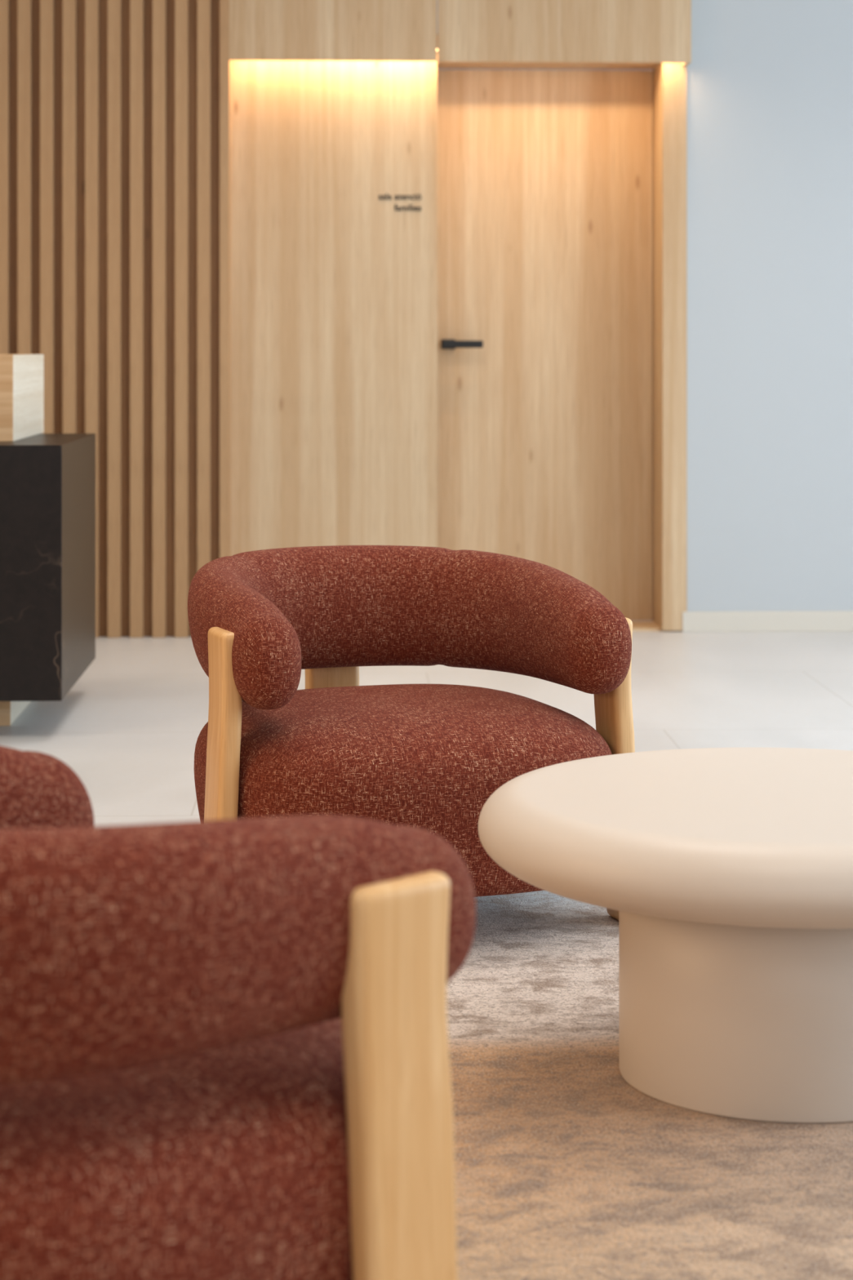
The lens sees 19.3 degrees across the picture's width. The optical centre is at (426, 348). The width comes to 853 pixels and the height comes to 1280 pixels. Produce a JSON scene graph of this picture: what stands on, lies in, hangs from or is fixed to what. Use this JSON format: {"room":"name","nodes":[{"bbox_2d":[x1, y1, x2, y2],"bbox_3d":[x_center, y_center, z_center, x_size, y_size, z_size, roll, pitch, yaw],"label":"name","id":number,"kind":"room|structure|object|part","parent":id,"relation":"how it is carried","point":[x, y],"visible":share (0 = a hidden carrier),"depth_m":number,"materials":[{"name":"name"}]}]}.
{"room":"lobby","nodes":[
{"label":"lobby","id":0,"kind":"room"},
{"bbox_2d":[0,0,231,638],"bbox_3d":[-2.804,-0.620,8.910,4.202,3.300,0.140,0,0,-2],"label":"wall","id":1,"kind":"structure","parent":0,"point":[115,115],"depth_m":8.91,"materials":[{"name":"brown wood"}]},
{"bbox_2d":[229,0,691,62],"bbox_3d":[0.123,-1.647,8.948,1.651,1.246,0.018,0,0,-2],"label":"wall panel","id":2,"kind":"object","parent":1,"relation":"attached to","point":[538,31],"depth_m":8.94,"materials":[{"name":"brown wood"}]},
{"bbox_2d":[231,60,436,555],"bbox_3d":[-0.340,-0.620,9.069,0.754,3.300,0.050,0,0,-2],"label":"wall","id":3,"kind":"structure","parent":0,"point":[334,286],"depth_m":9.04,"materials":[{"name":"brown wood"}]},
{"bbox_2d":[378,192,421,211],"bbox_3d":[-0.096,-0.528,9.051,0.155,0.065,0.001,0,0,-2],"label":"lettering","id":4,"kind":"object","parent":3,"relation":"attached to","point":[399,195],"depth_m":9.05},
{"bbox_2d":[436,69,652,620],"bbox_3d":[0.439,-0.010,9.332,0.813,2.056,0.107,0,0,-2],"label":"door","id":5,"kind":"structure","parent":3,"relation":"in","point":[544,177],"depth_m":9.34,"materials":[{"name":"brown wood"}]},
{"bbox_3d":[0.133,-0.015,9.299,0.153,0.036,0.062,0,0,-2],"label":"handle","id":6,"kind":"part","parent":5,"relation":"part of","materials":[{"name":"black metal"}]},
{"bbox_2d":[436,40,659,70],"bbox_3d":[0.443,-1.085,9.215,0.819,0.084,0.290,0,0,-2],"label":"trim","id":7,"kind":"structure","parent":3,"relation":"attached to","point":[440,65],"depth_m":9.24,"materials":[{"name":"brown wood"}]},
{"bbox_2d":[631,621,662,631],"bbox_3d":[0.443,1.025,9.215,0.819,0.010,0.250,0,0,-2],"label":"trim","id":8,"kind":"structure","parent":3,"relation":"attached to","point":[637,626],"depth_m":9.17,"materials":[{"name":"brown wood"}]},
{"bbox_2d":[0,620,852,826],"bbox_3d":[0.047,1.130,3.033,9.900,0.200,12.860,0,0,-2],"label":"floor","id":9,"kind":"structure","parent":0,"point":[130,726],"depth_m":7.28,"materials":[{"name":"stone"}]},
{"bbox_2d":[0,354,95,725],"bbox_3d":[-1.858,0.524,7.026,1.766,1.012,0.950,0,0,-2],"label":"reception desk","id":10,"kind":"object","parent":9,"relation":"on","point":[47,481],"visible":1,"depth_m":6.58,"materials":[{"name":"stone"}]},
{"bbox_2d":[446,890,852,1279],"bbox_3d":[0.278,1.028,2.851,3.850,0.004,4.480,0,0,-2],"label":"rug","id":11,"kind":"object","parent":9,"relation":"on","point":[565,1170],"visible":0.29,"depth_m":3.19,"materials":[{"name":"carpet"}]},
{"bbox_2d":[0,745,475,1279],"bbox_3d":[-0.429,0.706,2.361,0.834,0.640,0.795,0,0,-44],"label":"armchair","id":12,"kind":"object","parent":11,"relation":"on","point":[224,1043],"visible":1,"depth_m":2.15,"materials":[{"name":"red fabric"}]},
{"bbox_3d":[-0.379,0.775,2.409,0.695,0.302,0.704,0,0,-44],"label":"seat","id":13,"kind":"part","parent":12,"relation":"part of","materials":[{"name":"red fabric"}]},
{"bbox_3d":[-0.444,0.501,2.347,0.741,0.230,0.724,0,0,-44],"label":"backrest","id":14,"kind":"part","parent":12,"relation":"part of","materials":[{"name":"red fabric"}]},
{"bbox_3d":[-0.020,0.752,2.246,0.117,0.548,0.060,0,0,-44],"label":"leg","id":15,"kind":"part","parent":12,"relation":"part of","materials":[{"name":"brown wood"}]},
{"bbox_2d":[187,545,635,919],"bbox_3d":[-0.073,0.706,4.568,0.795,0.640,0.834,0,0,-19],"label":"armchair","id":16,"kind":"object","parent":11,"relation":"on","point":[430,757],"visible":0.83,"depth_m":4.36,"materials":[{"name":"red fabric"}]},
{"bbox_3d":[-0.353,0.752,4.248,0.060,0.548,0.117,0,0,-18],"label":"leg","id":17,"kind":"part","parent":16,"relation":"part of","materials":[{"name":"brown wood"}]},
{"bbox_3d":[-0.192,0.746,4.925,0.106,0.560,0.082,0,0,-18],"label":"leg","id":18,"kind":"part","parent":16,"relation":"part of","materials":[{"name":"brown wood"}]},
{"bbox_3d":[-0.051,0.775,4.502,0.704,0.302,0.695,0,0,-18],"label":"seat","id":19,"kind":"part","parent":16,"relation":"part of","materials":[{"name":"red fabric"}]},
{"bbox_3d":[-0.079,0.501,4.588,0.724,0.230,0.741,0,0,-18],"label":"backrest","id":20,"kind":"part","parent":16,"relation":"part of","materials":[{"name":"red fabric"}]},
{"bbox_3d":[0.344,0.752,4.481,0.060,0.548,0.117,0,0,-18],"label":"leg","id":21,"kind":"part","parent":16,"relation":"part of","materials":[{"name":"brown wood"}]},
{"bbox_2d":[478,746,852,1123],"bbox_3d":[0.510,0.826,3.545,0.874,0.400,0.874,0,0,-2],"label":"coffee table","id":22,"kind":"object","parent":11,"relation":"on","point":[727,873],"visible":1,"depth_m":3.32,"materials":[{"name":"beige paint"}]},
{"bbox_2d":[687,0,852,611],"bbox_3d":[2.764,-0.620,9.259,3.645,3.300,0.200,0,0,-2],"label":"wall","id":23,"kind":"structure","parent":0,"point":[770,82],"depth_m":9.11,"materials":[{"name":"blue paint"}]},
{"bbox_2d":[652,62,687,631],"bbox_3d":[0.896,-0.050,9.236,0.089,2.152,0.300,0,0,-2],"label":"trim","id":24,"kind":"structure","parent":23,"relation":"attached to","point":[669,80],"depth_m":9.09,"materials":[{"name":"brown wood"}]},
{"bbox_2d":[681,62,690,66],"bbox_3d":[0.937,-1.647,9.041,0.018,1.246,0.112,0,0,-2],"label":"trim","id":25,"kind":"structure","parent":23,"relation":"attached to","point":[682,64],"depth_m":9.04,"materials":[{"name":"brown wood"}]},
{"bbox_2d":[682,610,852,631],"bbox_3d":[2.759,0.994,9.152,3.662,0.073,0.014,0,0,-2],"label":"baseboard","id":26,"kind":"structure","parent":23,"relation":"attached to","point":[830,620],"depth_m":9.09,"materials":[{"name":"paint"}]}
]}

